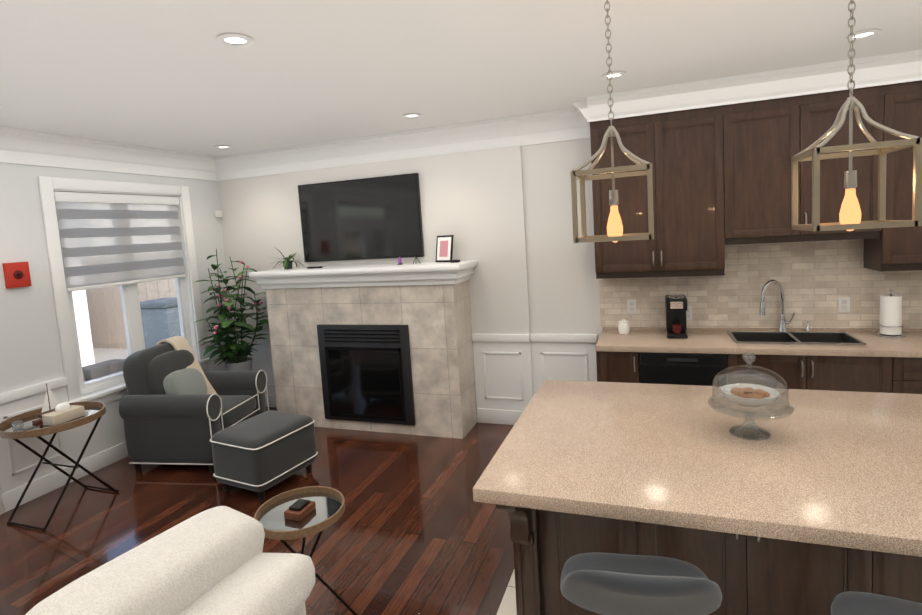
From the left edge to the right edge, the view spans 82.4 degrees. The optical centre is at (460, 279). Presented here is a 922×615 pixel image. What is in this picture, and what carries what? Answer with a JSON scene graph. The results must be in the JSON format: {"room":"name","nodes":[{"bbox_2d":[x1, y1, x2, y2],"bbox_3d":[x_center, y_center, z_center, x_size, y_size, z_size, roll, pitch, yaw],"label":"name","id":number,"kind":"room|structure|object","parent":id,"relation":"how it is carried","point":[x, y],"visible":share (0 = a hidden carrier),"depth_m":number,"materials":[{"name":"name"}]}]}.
{"room":"living room and kitchen","nodes":[
{"label":"living room and kitchen","id":0,"kind":"room"},
{"bbox_2d":[0,162,233,396],"bbox_3d":[-4.187,0.531,1.996,0.150,2.820,8.950,-2,6,20],"label":"wall","id":1,"kind":"structure","parent":0,"point":[30,351],"depth_m":4.15,"materials":[{"name":"white paint"}]},
{"bbox_2d":[2,262,31,288],"bbox_3d":[-3.369,-0.038,4.003,0.041,0.190,0.160,-2,6,20],"label":"picture","id":2,"kind":"object","parent":1,"relation":"attached to","point":[16,274],"visible":1,"depth_m":3.99,"materials":[{"name":"red"}]},
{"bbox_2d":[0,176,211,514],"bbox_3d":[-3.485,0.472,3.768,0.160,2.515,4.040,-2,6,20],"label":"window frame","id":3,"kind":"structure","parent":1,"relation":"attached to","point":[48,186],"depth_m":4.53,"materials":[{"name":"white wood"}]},
{"bbox_2d":[0,127,215,180],"bbox_3d":[-4.134,-0.754,1.826,0.131,0.239,8.650,-2,6,20],"label":"crown molding","id":4,"kind":"structure","parent":1,"relation":"attached to","point":[20,146],"depth_m":4.57,"materials":[{"name":"white"}]},
{"bbox_2d":[55,202,192,394],"bbox_3d":[-3.132,0.068,4.962,0.070,1.724,1.224,-2,6,20],"label":"window unit","id":5,"kind":"structure","parent":1,"relation":"in","point":[132,317],"depth_m":4.93,"materials":[{"name":"white"}]},
{"bbox_2d":[53,191,185,291],"bbox_3d":[-3.103,-0.376,4.899,0.044,0.829,1.210,-2,6,20],"label":"window blind","id":6,"kind":"object","parent":5,"relation":"attached to","point":[88,251],"visible":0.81,"depth_m":4.80,"materials":[{"name":"white fabric"}]},
{"bbox_2d":[215,210,222,217],"bbox_3d":[-2.703,-0.736,5.879,0.048,0.080,0.070,-2,6,20],"label":"sensor","id":7,"kind":"object","parent":1,"relation":"attached to","point":[218,213],"visible":0.96,"depth_m":5.86,"materials":[{"name":"white plastic"}]},
{"bbox_2d":[0,331,596,512],"bbox_3d":[-2.139,1.443,1.365,4.079,0.875,8.649,-2,6,20],"label":"wainscoting","id":8,"kind":"structure","parent":1,"relation":"attached to","point":[505,373],"depth_m":4.75,"materials":[{"name":"white"}]},
{"bbox_2d":[0,407,513,614],"bbox_3d":[-2.311,1.933,1.485,3.950,0.100,8.950,-2,6,20],"label":"floor","id":9,"kind":"structure","parent":0,"point":[415,529],"depth_m":3.51,"materials":[{"name":"brown wood"}]},
{"bbox_2d":[0,383,118,530],"bbox_3d":[-2.961,1.230,3.866,0.636,0.937,0.636,-2,6,20],"label":"side table","id":10,"kind":"object","parent":9,"relation":"on","point":[53,416],"depth_m":3.80,"materials":[{"name":"brown wood"}]},
{"bbox_2d":[25,506,314,614],"bbox_3d":[-1.932,1.404,1.147,2.182,0.967,2.482,-2,6,20],"label":"sofa","id":11,"kind":"object","parent":9,"relation":"on","point":[214,561],"visible":1,"depth_m":1.65,"materials":[{"name":"fabric"}]},
{"bbox_2d":[119,336,268,472],"bbox_3d":[-2.389,1.057,4.739,0.906,1.034,0.908,-3,6,10],"label":"armchair","id":12,"kind":"object","parent":9,"relation":"on","point":[178,405],"visible":0.94,"depth_m":4.42,"materials":[{"name":"black fabric"}]},
{"bbox_2d":[193,249,268,370],"bbox_3d":[-2.346,0.580,5.519,0.820,1.831,0.771,-2,6,20],"label":"plant","id":13,"kind":"object","parent":9,"relation":"on","point":[239,360],"visible":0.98,"depth_m":5.45,"materials":[{"name":"green plant"}]},
{"bbox_2d":[210,411,317,500],"bbox_3d":[-1.524,1.348,4.122,0.538,0.465,0.628,-1,6,28],"label":"ottoman","id":14,"kind":"object","parent":9,"relation":"on","point":[260,454],"visible":1,"depth_m":3.91,"materials":[{"name":"grey fabric"}]},
{"bbox_2d":[254,486,357,614],"bbox_3d":[-0.744,1.365,2.478,0.416,0.654,0.437,-2,6,20],"label":"side table","id":15,"kind":"object","parent":9,"relation":"on","point":[303,512],"visible":0.92,"depth_m":2.45,"materials":[{"name":"brown wood"}]},
{"bbox_2d":[265,146,532,438],"bbox_3d":[-0.677,0.143,5.048,2.580,2.580,0.489,-2,6,20],"label":"wall","id":16,"kind":"structure","parent":0,"point":[394,359],"depth_m":4.93,"materials":[{"name":"tile"}]},
{"bbox_2d":[298,173,423,261],"bbox_3d":[-1.026,-0.603,5.289,1.360,0.800,0.045,-2,6,20],"label":"wall-mounted tv","id":17,"kind":"object","parent":16,"relation":"attached to","point":[370,218],"visible":1,"depth_m":5.25,"materials":[{"name":"black plastic"}]},
{"bbox_2d":[249,260,477,288],"bbox_3d":[-0.963,-0.043,5.097,2.220,0.175,0.549,-2,6,20],"label":"fireplace mantel","id":18,"kind":"structure","parent":16,"relation":"attached to","point":[427,273],"depth_m":4.85,"materials":[{"name":"white wood"}]},
{"bbox_2d":[271,247,305,269],"bbox_3d":[-1.806,-0.214,5.420,0.438,0.260,0.377,-2,6,20],"label":"potted plant","id":19,"kind":"object","parent":18,"relation":"on","point":[287,262],"visible":0.94,"depth_m":5.41,"materials":[{"name":"green plant"}]},
{"bbox_2d":[307,253,459,268],"bbox_3d":[-0.768,-0.189,5.030,1.600,0.105,0.127,-2,6,20],"label":"mantel decor","id":20,"kind":"object","parent":18,"relation":"on","point":[401,263],"visible":1,"depth_m":4.95,"materials":[{"name":"purple"}]},
{"bbox_2d":[436,235,453,261],"bbox_3d":[-0.149,-0.284,4.902,0.200,0.258,0.071,1,7,40],"label":"framed picture","id":21,"kind":"object","parent":18,"relation":"on","point":[444,248],"visible":0.85,"depth_m":4.88,"materials":[{"name":"black plastic"}]},
{"bbox_2d":[212,109,589,180],"bbox_3d":[-0.763,-1.274,5.089,3.965,0.239,0.159,-2,6,20],"label":"crown molding","id":22,"kind":"structure","parent":16,"relation":"attached to","point":[551,126],"depth_m":5.03,"materials":[{"name":"white"}]},
{"bbox_2d":[0,0,921,156],"bbox_3d":[-0.120,-1.035,0.347,9.000,0.100,8.950,-2,6,20],"label":"ceiling","id":23,"kind":"structure","parent":0,"point":[172,75],"depth_m":2.91,"materials":[{"name":"white paint"}]},
{"bbox_2d":[214,145,232,148],"bbox_3d":[-2.321,-1.297,5.146,0.163,0.010,0.163,-6,6,-25],"label":"recessed light","id":24,"kind":"object","parent":23,"relation":"in","point":[219,146],"depth_m":5.12,"materials":[{"name":"white"}]},
{"bbox_2d":[216,33,253,46],"bbox_3d":[-1.055,-1.120,2.465,0.163,0.010,0.163,-6,6,-25],"label":"recessed light","id":25,"kind":"object","parent":23,"relation":"in","point":[234,39],"depth_m":2.46,"materials":[{"name":"white"}]},
{"bbox_2d":[402,113,421,117],"bbox_3d":[-0.399,-1.335,4.288,0.163,0.010,0.163,-6,6,-25],"label":"recessed light","id":26,"kind":"object","parent":23,"relation":"in","point":[410,115],"depth_m":4.28,"materials":[{"name":"white"}]},
{"bbox_2d":[570,0,653,242],"bbox_3d":[0.579,-0.664,2.037,0.288,1.039,0.288,-2,6,20],"label":"pendant light","id":27,"kind":"object","parent":23,"relation":"hanging from","point":[615,234],"visible":1,"depth_m":2.01,"materials":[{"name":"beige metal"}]},
{"bbox_2d":[601,71,626,79],"bbox_3d":[1.004,-1.344,3.461,0.163,0.010,0.163,-6,6,-25],"label":"recessed light","id":28,"kind":"object","parent":23,"relation":"in","point":[616,74],"depth_m":3.46,"materials":[{"name":"white"}]},
{"bbox_2d":[568,49,921,128],"bbox_3d":[2.514,-1.366,3.540,3.515,0.169,0.130,-2,6,20],"label":"crown molding","id":29,"kind":"structure","parent":23,"relation":"attached to","point":[900,67],"depth_m":3.71,"materials":[{"name":"white"}]},
{"bbox_2d":[791,0,921,230],"bbox_3d":[1.312,-0.684,1.770,0.288,1.039,0.288,-2,6,20],"label":"pendant light","id":30,"kind":"object","parent":23,"relation":"hanging from","point":[850,215],"visible":1,"depth_m":1.76,"materials":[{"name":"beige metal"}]},
{"bbox_2d":[845,29,881,40],"bbox_3d":[2.255,-1.373,2.954,0.163,0.010,0.163,-6,6,-25],"label":"recessed light","id":31,"kind":"object","parent":23,"relation":"in","point":[864,34],"depth_m":2.95,"materials":[{"name":"white"}]},
{"bbox_2d":[496,571,516,614],"bbox_3d":[1.917,1.815,-0.052,5.050,0.100,8.950,-2,6,20],"label":"floor","id":32,"kind":"structure","parent":0,"point":[507,605],"depth_m":2.64,"materials":[{"name":"beige tile"}]},
{"bbox_2d":[596,351,642,382],"bbox_3d":[1.322,0.943,4.352,0.310,0.875,0.617,-2,6,20],"label":"base cabinet","id":33,"kind":"object","parent":32,"relation":"on","point":[612,366],"depth_m":4.04,"materials":[{"name":"brown wood"}]},
{"bbox_2d":[560,552,721,614],"bbox_3d":[0.563,1.231,1.669,0.477,0.910,0.470,-2,6,20],"label":"bar stool","id":34,"kind":"object","parent":32,"relation":"on","point":[598,583],"visible":1,"depth_m":1.50,"materials":[{"name":"grey plastic"}]},
{"bbox_2d":[639,352,726,385],"bbox_3d":[1.750,0.934,4.193,0.595,0.863,0.619,-2,6,20],"label":"dishwasher","id":35,"kind":"object","parent":32,"relation":"on","point":[701,369],"visible":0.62,"depth_m":3.88,"materials":[{"name":"black plastic"}]},
{"bbox_2d":[497,508,921,614],"bbox_3d":[1.199,1.148,2.329,1.782,0.865,1.345,-2,6,20],"label":"kitchen island","id":36,"kind":"object","parent":32,"relation":"on","point":[753,577],"depth_m":1.98,"materials":[{"name":"wood"}]},
{"bbox_2d":[473,380,921,559],"bbox_3d":[1.166,0.692,2.274,1.890,0.054,1.400,-2,6,20],"label":"island countertop","id":37,"kind":"structure","parent":36,"relation":"on","point":[843,470],"depth_m":2.02,"materials":[{"name":"beige stone"}]},
{"bbox_2d":[708,352,792,439],"bbox_3d":[1.230,0.483,2.247,0.324,0.354,0.324,-2,6,20],"label":"cake stand","id":38,"kind":"object","parent":37,"relation":"on","point":[744,395],"visible":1,"depth_m":2.22,"materials":[{"name":"clear glass"}]},
{"bbox_2d":[727,363,894,392],"bbox_3d":[2.498,1.017,3.938,0.970,0.660,0.617,-2,6,20],"label":"base cabinet","id":39,"kind":"object","parent":32,"relation":"on","point":[805,382],"depth_m":3.60,"materials":[{"name":"brown wood"}]},
{"bbox_2d":[831,591,921,614],"bbox_3d":[1.266,1.215,1.383,0.475,0.910,0.468,-2,6,20],"label":"bar stool","id":40,"kind":"object","parent":32,"relation":"on","point":[854,603],"visible":1,"depth_m":1.51,"materials":[{"name":"grey plastic"}]},
{"bbox_2d":[867,359,921,393],"bbox_3d":[3.159,0.892,3.685,0.564,0.875,0.617,-2,6,20],"label":"base cabinet","id":41,"kind":"object","parent":32,"relation":"on","point":[905,375],"depth_m":3.44,"materials":[{"name":"brown wood"}]},
{"bbox_2d":[595,327,921,358],"bbox_3d":[2.722,0.448,3.771,3.364,0.045,0.652,-2,6,20],"label":"countertop","id":42,"kind":"structure","parent":41,"relation":"on","point":[648,339],"depth_m":3.77,"materials":[{"name":"beige stone"}]},
{"bbox_2d":[618,319,629,333],"bbox_3d":[1.361,0.387,4.402,0.092,0.122,0.092,-2,6,20],"label":"jar","id":43,"kind":"object","parent":42,"relation":"on","point":[623,326],"visible":1,"depth_m":4.37,"materials":[{"name":"white ceramic"}]},
{"bbox_2d":[665,294,687,338],"bbox_3d":[1.725,0.279,4.225,0.156,0.326,0.342,-2,6,20],"label":"coffee machine","id":44,"kind":"object","parent":42,"relation":"on","point":[676,306],"visible":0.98,"depth_m":4.12,"materials":[{"name":"black plastic"}]},
{"bbox_2d":[759,279,810,330],"bbox_3d":[2.489,0.201,4.053,0.368,0.420,0.163,-2,6,20],"label":"faucet","id":45,"kind":"object","parent":42,"relation":"on","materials":[{"name":"silver metal"}]},
{"bbox_2d":[727,331,866,378],"bbox_3d":[2.455,0.537,3.914,0.803,0.231,0.393,-2,6,20],"label":"sink","id":46,"kind":"object","parent":42,"relation":"in","point":[839,365],"depth_m":3.69,"materials":[{"name":"black metal"}]},
{"bbox_2d":[875,290,905,337],"bbox_3d":[3.074,0.236,3.768,0.170,0.330,0.170,-2,6,20],"label":"paper towel holder","id":47,"kind":"object","parent":42,"relation":"on","point":[891,324],"visible":1,"depth_m":3.73,"materials":[{"name":"white paper"}]},
{"bbox_2d":[217,138,879,353],"bbox_3d":[1.523,-0.070,4.574,8.850,2.820,0.150,-2,6,20],"label":"wall","id":48,"kind":"structure","parent":0,"point":[563,281],"depth_m":4.76,"materials":[{"name":"white paint"}]},
{"bbox_2d":[590,107,713,275],"bbox_3d":[1.580,-0.766,4.202,1.008,1.367,0.347,-2,6,20],"label":"upper cabinet","id":49,"kind":"object","parent":48,"relation":"attached to","point":[679,145],"depth_m":4.05,"materials":[{"name":"brown wood"}]},
{"bbox_2d":[599,239,921,328],"bbox_3d":[2.798,-0.005,4.030,3.384,0.763,0.021,-2,6,20],"label":"backsplash","id":50,"kind":"structure","parent":48,"relation":"attached to","point":[831,284],"depth_m":4.14,"materials":[{"name":"beige tile"}]},
{"bbox_2d":[714,86,873,271],"bbox_3d":[2.456,-0.790,3.884,1.084,1.367,0.347,-2,6,20],"label":"upper cabinet","id":51,"kind":"object","parent":48,"relation":"attached to","point":[721,175],"depth_m":3.78,"materials":[{"name":"brown wood"}]},
{"bbox_2d":[870,80,921,267],"bbox_3d":[3.300,-0.811,3.558,0.954,1.367,0.384,-2,6,20],"label":"upper cabinet","id":52,"kind":"object","parent":48,"relation":"attached to","point":[898,107],"depth_m":3.55,"materials":[{"name":"brown wood"}]},
{"label":"outside","id":53,"kind":"structure","parent":0,"visible":0},
{"bbox_2d":[93,348,127,363],"bbox_3d":[-27.834,2.304,15.720,53.750,0.130,70.000,-2,6,20],"label":"ground","id":54,"kind":"structure","parent":53,"point":[98,356],"depth_m":10.26,"materials":[{"name":"grey"}]},
{"bbox_2d":[66,238,94,366],"bbox_3d":[-8.525,0.401,8.007,2.900,2.720,4.200,-2,6,20],"label":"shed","id":55,"kind":"object","parent":54,"relation":"on","point":[84,342],"depth_m":9.29,"materials":[{"name":"white"}]},
{"bbox_2d":[82,359,124,383],"bbox_3d":[-5.636,1.887,3.399,3.598,0.279,10.000,-2,6,20],"label":"patio","id":56,"kind":"structure","parent":54,"relation":"on","point":[87,375],"depth_m":8.12,"materials":[{"name":"concrete"}]},
{"bbox_2d":[140,297,180,348],"bbox_3d":[-4.486,0.859,8.104,0.760,1.108,0.660,-2,6,20],"label":"bin","id":57,"kind":"object","parent":56,"relation":"on","point":[150,332],"depth_m":7.78,"materials":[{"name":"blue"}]},
{"bbox_2d":[61,202,169,256],"bbox_3d":[-18.765,-1.010,14.203,18.000,5.620,30.000,-2,6,20],"label":"neighbouring house","id":58,"kind":"structure","parent":54,"relation":"on","point":[111,225],"depth_m":13.87,"materials":[{"name":"white"}]},
{"bbox_2d":[81,252,176,348],"bbox_3d":[-7.233,0.627,9.173,8.980,1.890,36.000,-2,6,20],"label":"fence","id":59,"kind":"object","parent":54,"relation":"on","point":[110,301],"depth_m":10.75,"materials":[{"name":"brown wood"}]}
]}

